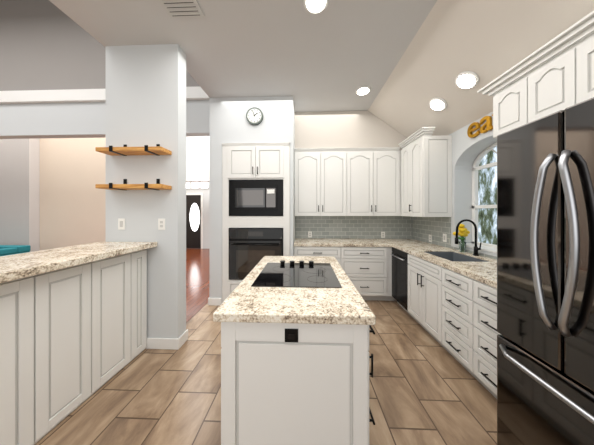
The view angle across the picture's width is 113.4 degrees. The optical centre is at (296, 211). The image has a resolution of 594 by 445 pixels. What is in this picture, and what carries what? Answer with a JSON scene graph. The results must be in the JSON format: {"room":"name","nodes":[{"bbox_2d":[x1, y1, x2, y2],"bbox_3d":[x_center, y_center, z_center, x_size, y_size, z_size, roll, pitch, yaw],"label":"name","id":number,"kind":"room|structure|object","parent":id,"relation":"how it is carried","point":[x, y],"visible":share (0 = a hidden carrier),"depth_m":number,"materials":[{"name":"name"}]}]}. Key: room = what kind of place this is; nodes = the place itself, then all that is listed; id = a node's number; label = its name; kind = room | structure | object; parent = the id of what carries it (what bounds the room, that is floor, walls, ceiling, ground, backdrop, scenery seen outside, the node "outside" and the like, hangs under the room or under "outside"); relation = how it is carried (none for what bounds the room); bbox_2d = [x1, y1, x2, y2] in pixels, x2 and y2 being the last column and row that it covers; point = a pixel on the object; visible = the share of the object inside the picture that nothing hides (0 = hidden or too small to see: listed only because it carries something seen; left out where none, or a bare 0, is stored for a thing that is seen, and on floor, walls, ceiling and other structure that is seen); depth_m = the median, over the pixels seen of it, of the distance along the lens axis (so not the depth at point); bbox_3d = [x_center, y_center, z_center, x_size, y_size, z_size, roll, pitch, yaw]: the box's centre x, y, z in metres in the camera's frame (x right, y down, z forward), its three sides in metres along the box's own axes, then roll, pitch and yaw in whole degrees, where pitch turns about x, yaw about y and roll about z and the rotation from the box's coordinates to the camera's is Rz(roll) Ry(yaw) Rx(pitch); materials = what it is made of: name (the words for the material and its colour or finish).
{"room":"kitchen","nodes":[
{"label":"kitchen","id":0,"kind":"room"},
{"bbox_2d":[186,248,208,322],"bbox_3d":[-6.569,1.418,5.303,10.500,0.004,5.860,0,0,2],"label":"floor","id":1,"kind":"structure","parent":0,"point":[197,259],"depth_m":4.03,"materials":[{"name":"brown wood"}]},
{"bbox_2d":[0,245,30,255],"bbox_3d":[-7.525,1.117,4.440,1.850,0.595,0.850,0,0,2],"label":"sofa","id":2,"kind":"object","parent":1,"relation":"on","point":[5,250],"visible":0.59,"depth_m":4.62,"materials":[{"name":"teal fabric"}]},
{"bbox_2d":[0,0,496,337],"bbox_3d":[-4.828,-1.180,2.445,14.480,5.200,10.550,0,0,2],"label":"wall","id":3,"kind":"structure","parent":0,"point":[51,167],"depth_m":3.36,"materials":[{"name":"white paint"}]},
{"bbox_2d":[0,86,221,349],"bbox_3d":[-6.529,-0.353,2.861,10.750,3.546,1.333,0,0,2],"label":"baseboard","id":4,"kind":"structure","parent":3,"relation":"attached to","point":[192,93],"depth_m":3.37,"materials":[{"name":"white wood"}]},
{"bbox_2d":[118,218,124,229],"bbox_3d":[-1.836,0.126,2.040,0.072,0.116,0.009,0,0,2],"label":"light switch","id":5,"kind":"object","parent":3,"relation":"attached to","point":[121,221],"visible":1,"depth_m":2.04,"materials":[{"name":"white plastic"}]},
{"bbox_2d":[95,144,171,155],"bbox_3d":[-1.630,-0.645,1.956,0.655,0.119,0.158,0,0,2],"label":"shelf","id":6,"kind":"object","parent":3,"relation":"attached to","point":[158,150],"visible":1,"depth_m":1.91,"materials":[{"name":"brown wood"}]},
{"bbox_2d":[95,179,171,189],"bbox_3d":[-1.630,-0.285,1.956,0.655,0.119,0.158,0,0,2],"label":"shelf","id":7,"kind":"object","parent":3,"relation":"attached to","point":[110,186],"visible":1,"depth_m":1.89,"materials":[{"name":"brown wood"}]},
{"bbox_2d":[158,219,164,229],"bbox_3d":[-1.406,0.126,2.025,0.072,0.116,0.008,0,0,2],"label":"outlet","id":8,"kind":"object","parent":3,"relation":"attached to","point":[161,222],"visible":1,"depth_m":2.02,"materials":[{"name":"white plastic"}]},
{"bbox_2d":[186,193,202,248],"bbox_3d":[-4.033,0.341,7.565,0.800,2.151,0.080,0,0,2],"label":"front door","id":9,"kind":"structure","parent":3,"relation":"in","point":[194,201],"depth_m":7.56,"materials":[{"name":"black wood"}]},
{"bbox_2d":[186,168,208,181],"bbox_3d":[-2.603,-1.215,6.420,4.430,0.430,0.250,0,0,2],"label":"window","id":10,"kind":"structure","parent":3,"relation":"attached to","point":[192,174],"depth_m":6.32,"materials":[{"name":"white glass"}]},
{"bbox_2d":[186,182,208,188],"bbox_3d":[-3.920,-1.050,7.523,1.040,0.300,0.032,0,0,2],"label":"transom window","id":11,"kind":"structure","parent":3,"relation":"in","point":[189,185],"depth_m":7.50,"materials":[{"name":"white glass"}]},
{"bbox_2d":[246,107,262,124],"bbox_3d":[-0.637,-1.440,2.930,0.256,0.256,0.044,0,0,2],"label":"wall clock","id":12,"kind":"object","parent":3,"relation":"attached to","point":[254,116],"visible":1,"depth_m":2.92,"materials":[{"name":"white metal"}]},
{"bbox_2d":[295,147,400,215],"bbox_3d":[1.056,-0.514,3.504,2.187,1.168,0.357,0,0,2],"label":"upper cabinet","id":13,"kind":"object","parent":3,"relation":"attached to","point":[346,181],"visible":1,"depth_m":3.34,"materials":[{"name":"white wood"}]},
{"bbox_2d":[295,216,496,259],"bbox_3d":[1.016,0.285,2.325,2.188,0.427,2.718,0,0,2],"label":"backsplash","id":14,"kind":"structure","parent":3,"relation":"attached to","point":[360,227],"depth_m":3.66,"materials":[{"name":"grey tile"}]},
{"bbox_2d":[443,234,446,241],"bbox_3d":[2.113,0.370,2.792,0.009,0.116,0.072,0,0,2],"label":"switch","id":15,"kind":"object","parent":14,"relation":"attached to","point":[444,235],"visible":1,"depth_m":2.78,"materials":[{"name":"white plastic"}]},
{"bbox_2d":[398,127,451,216],"bbox_3d":[1.913,-0.535,2.965,0.437,1.210,0.713,0,0,2],"label":"upper cabinet","id":16,"kind":"object","parent":3,"relation":"attached to","point":[426,159],"visible":1,"depth_m":2.68,"materials":[{"name":"white wood"}]},
{"bbox_2d":[455,142,496,252],"bbox_3d":[2.244,-0.195,2.173,0.267,1.263,0.894,0,0,2],"label":"window","id":17,"kind":"structure","parent":3,"relation":"in","point":[484,246],"depth_m":2.54,"materials":[{"name":"white wood"}]},
{"bbox_2d":[467,114,492,137],"bbox_3d":[2.091,-0.987,2.171,0.028,0.205,0.435,0,0,2],"label":"eat sign","id":18,"kind":"object","parent":3,"relation":"attached to","point":[488,124],"visible":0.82,"depth_m":2.20,"materials":[{"name":"gold metal"}]},
{"bbox_2d":[477,10,593,137],"bbox_3d":[1.827,-0.870,0.653,0.447,0.460,2.233,0,0,2],"label":"upper cabinet","id":19,"kind":"object","parent":3,"relation":"attached to","point":[559,75],"visible":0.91,"depth_m":1.30,"materials":[{"name":"white wood"}]},
{"bbox_2d":[35,300,496,444],"bbox_3d":[-4.816,1.470,0.628,14.330,0.100,6.920,0,0,2],"label":"floor","id":20,"kind":"structure","parent":0,"point":[420,394],"depth_m":1.48,"materials":[{"name":"brown tile"}]},
{"bbox_2d":[0,249,146,444],"bbox_3d":[-1.801,0.889,1.145,0.440,1.058,1.762,0,0,2],"label":"base cabinet","id":21,"kind":"object","parent":20,"relation":"on","point":[65,333],"visible":0.99,"depth_m":1.32,"materials":[{"name":"white wood"}]},
{"bbox_2d":[0,242,156,282],"bbox_3d":[-1.782,0.334,1.111,0.600,0.049,1.857,0,0,2],"label":"countertop","id":22,"kind":"structure","parent":21,"relation":"on","point":[16,266],"depth_m":1.36,"materials":[{"name":"beige stone"}]},
{"bbox_2d":[222,142,289,302],"bbox_3d":[-0.612,0.188,3.311,1.032,2.460,0.755,0,0,2],"label":"tall cabinet","id":23,"kind":"object","parent":20,"relation":"on","point":[272,160],"visible":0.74,"depth_m":2.95,"materials":[{"name":"white wood"}]},
{"bbox_2d":[229,228,282,279],"bbox_3d":[-0.611,0.634,3.282,0.825,0.781,0.712,0,0,2],"label":"wall oven","id":24,"kind":"object","parent":23,"relation":"in","point":[242,258],"visible":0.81,"depth_m":2.93,"materials":[{"name":"black metal"}]},
{"bbox_2d":[231,244,278,245],"bbox_3d":[-0.625,0.484,2.902,0.705,0.021,0.051,0,0,2],"label":"handle","id":25,"kind":"object","parent":24,"relation":"attached to","point":[231,244],"depth_m":2.88,"materials":[{"name":"black metal"}]},
{"bbox_2d":[229,180,282,215],"bbox_3d":[-0.611,-0.213,3.280,0.825,0.547,0.717,0,0,2],"label":"microwave","id":26,"kind":"object","parent":23,"relation":"in","point":[246,197],"visible":0.96,"depth_m":2.93,"materials":[{"name":"black metal"}]},
{"bbox_2d":[221,322,368,444],"bbox_3d":[0.005,0.982,1.571,0.770,0.872,1.210,0,0,2],"label":"kitchen island","id":27,"kind":"object","parent":20,"relation":"on","point":[314,389],"visible":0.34,"depth_m":0.97,"materials":[{"name":"white wood"}]},
{"bbox_2d":[285,328,297,341],"bbox_3d":[-0.027,0.610,0.963,0.066,0.064,0.008,0,0,2],"label":"socket","id":28,"kind":"object","parent":27,"relation":"attached to","point":[291,335],"visible":1,"depth_m":0.96,"materials":[{"name":"black plastic"}]},
{"bbox_2d":[213,256,374,324],"bbox_3d":[0.003,0.522,1.582,0.795,0.044,1.269,0,0,2],"label":"countertop","id":29,"kind":"structure","parent":27,"relation":"on","point":[344,305],"depth_m":1.07,"materials":[{"name":"beige stone"}]},
{"bbox_2d":[251,260,341,287],"bbox_3d":[0.004,0.481,1.591,0.602,0.036,0.600,0,0,2],"label":"cooktop","id":30,"kind":"object","parent":29,"relation":"in","point":[311,274],"visible":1,"depth_m":1.49,"materials":[{"name":"black glass"}]},
{"bbox_2d":[294,246,499,398],"bbox_3d":[1.016,0.982,2.325,2.186,0.871,2.715,0,0,2],"label":"base cabinet","id":31,"kind":"object","parent":20,"relation":"on","point":[428,305],"visible":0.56,"depth_m":1.96,"materials":[{"name":"white wood"}]},
{"bbox_2d":[294,238,496,287],"bbox_3d":[1.015,0.522,2.325,2.187,0.044,2.717,0,0,2],"label":"countertop","id":32,"kind":"structure","parent":31,"relation":"on","point":[484,272],"depth_m":2.54,"materials":[{"name":"stone"}]},
{"bbox_2d":[426,252,488,261],"bbox_3d":[1.800,0.618,2.249,0.412,0.205,0.552,0,0,2],"label":"sink","id":33,"kind":"object","parent":32,"relation":"in","point":[452,256],"visible":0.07,"depth_m":2.47,"materials":[{"name":"metal"}]},
{"bbox_2d":[453,224,469,252],"bbox_3d":[2.065,0.322,2.453,0.162,0.354,0.133,0,0,-28],"label":"flower vase","id":34,"kind":"object","parent":32,"relation":"on","point":[463,232],"visible":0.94,"depth_m":2.41,"materials":[{"name":"clear glass"}]},
{"bbox_2d":[455,219,480,255],"bbox_3d":[1.951,0.291,2.217,0.261,0.416,0.109,0,0,2],"label":"faucet","id":35,"kind":"object","parent":32,"relation":"on","point":[476,248],"visible":1,"depth_m":2.23,"materials":[{"name":"black metal"}]},
{"bbox_2d":[392,247,408,310],"bbox_3d":[1.795,0.931,2.804,0.648,0.767,0.464,0,0,2],"label":"dishwasher","id":36,"kind":"object","parent":20,"relation":"on","point":[399,267],"visible":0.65,"depth_m":2.77,"materials":[{"name":"black metal"}]},
{"bbox_2d":[497,97,593,444],"bbox_3d":[1.458,0.519,0.493,0.980,1.798,0.908,0,0,2],"label":"refrigerator","id":37,"kind":"object","parent":20,"relation":"on","point":[528,413],"visible":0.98,"depth_m":0.77,"materials":[{"name":"black metal"}]},
{"bbox_2d":[0,0,593,137],"bbox_3d":[-4.820,-2.373,2.670,14.480,3.014,11.000,0,0,2],"label":"ceiling","id":38,"kind":"structure","parent":0,"point":[409,53],"depth_m":1.94,"materials":[{"name":"white paint"}]},
{"bbox_2d":[158,0,204,17],"bbox_3d":[-0.980,-1.735,1.585,0.310,0.016,0.300,0,0,2],"label":"ceiling vent","id":39,"kind":"object","parent":38,"relation":"in","point":[174,8],"visible":1,"depth_m":1.66,"materials":[{"name":"white metal"}]},
{"bbox_2d":[303,0,328,13],"bbox_3d":[0.157,-1.734,1.609,0.210,0.016,0.210,0,0,2],"label":"recessed light","id":40,"kind":"object","parent":38,"relation":"in","point":[312,6],"visible":1,"depth_m":1.63,"materials":[{"name":"white plastic"}]},
{"bbox_2d":[355,86,370,94],"bbox_3d":[0.947,-1.734,2.797,0.210,0.016,0.210,0,0,2],"label":"recessed light","id":41,"kind":"object","parent":38,"relation":"in","point":[362,90],"visible":1,"depth_m":2.77,"materials":[{"name":"white plastic"}]},
{"bbox_2d":[429,98,446,110],"bbox_3d":[1.751,-1.335,2.423,0.171,0.127,0.210,0,0,2],"label":"recessed light","id":42,"kind":"object","parent":38,"relation":"in","point":[437,104],"visible":1,"depth_m":2.40,"materials":[{"name":"white plastic"}]},
{"bbox_2d":[455,71,478,88],"bbox_3d":[1.731,-1.338,1.988,0.171,0.127,0.210,0,0,2],"label":"recessed light","id":43,"kind":"object","parent":38,"relation":"in","point":[467,79],"visible":1,"depth_m":1.97,"materials":[{"name":"white plastic"}]},
{"label":"outside","id":44,"kind":"structure","parent":0,"visible":0},
{"bbox_2d":[478,147,496,244],"bbox_3d":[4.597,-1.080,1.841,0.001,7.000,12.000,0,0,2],"label":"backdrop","id":45,"kind":"structure","parent":44,"point":[487,178],"depth_m":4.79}
]}

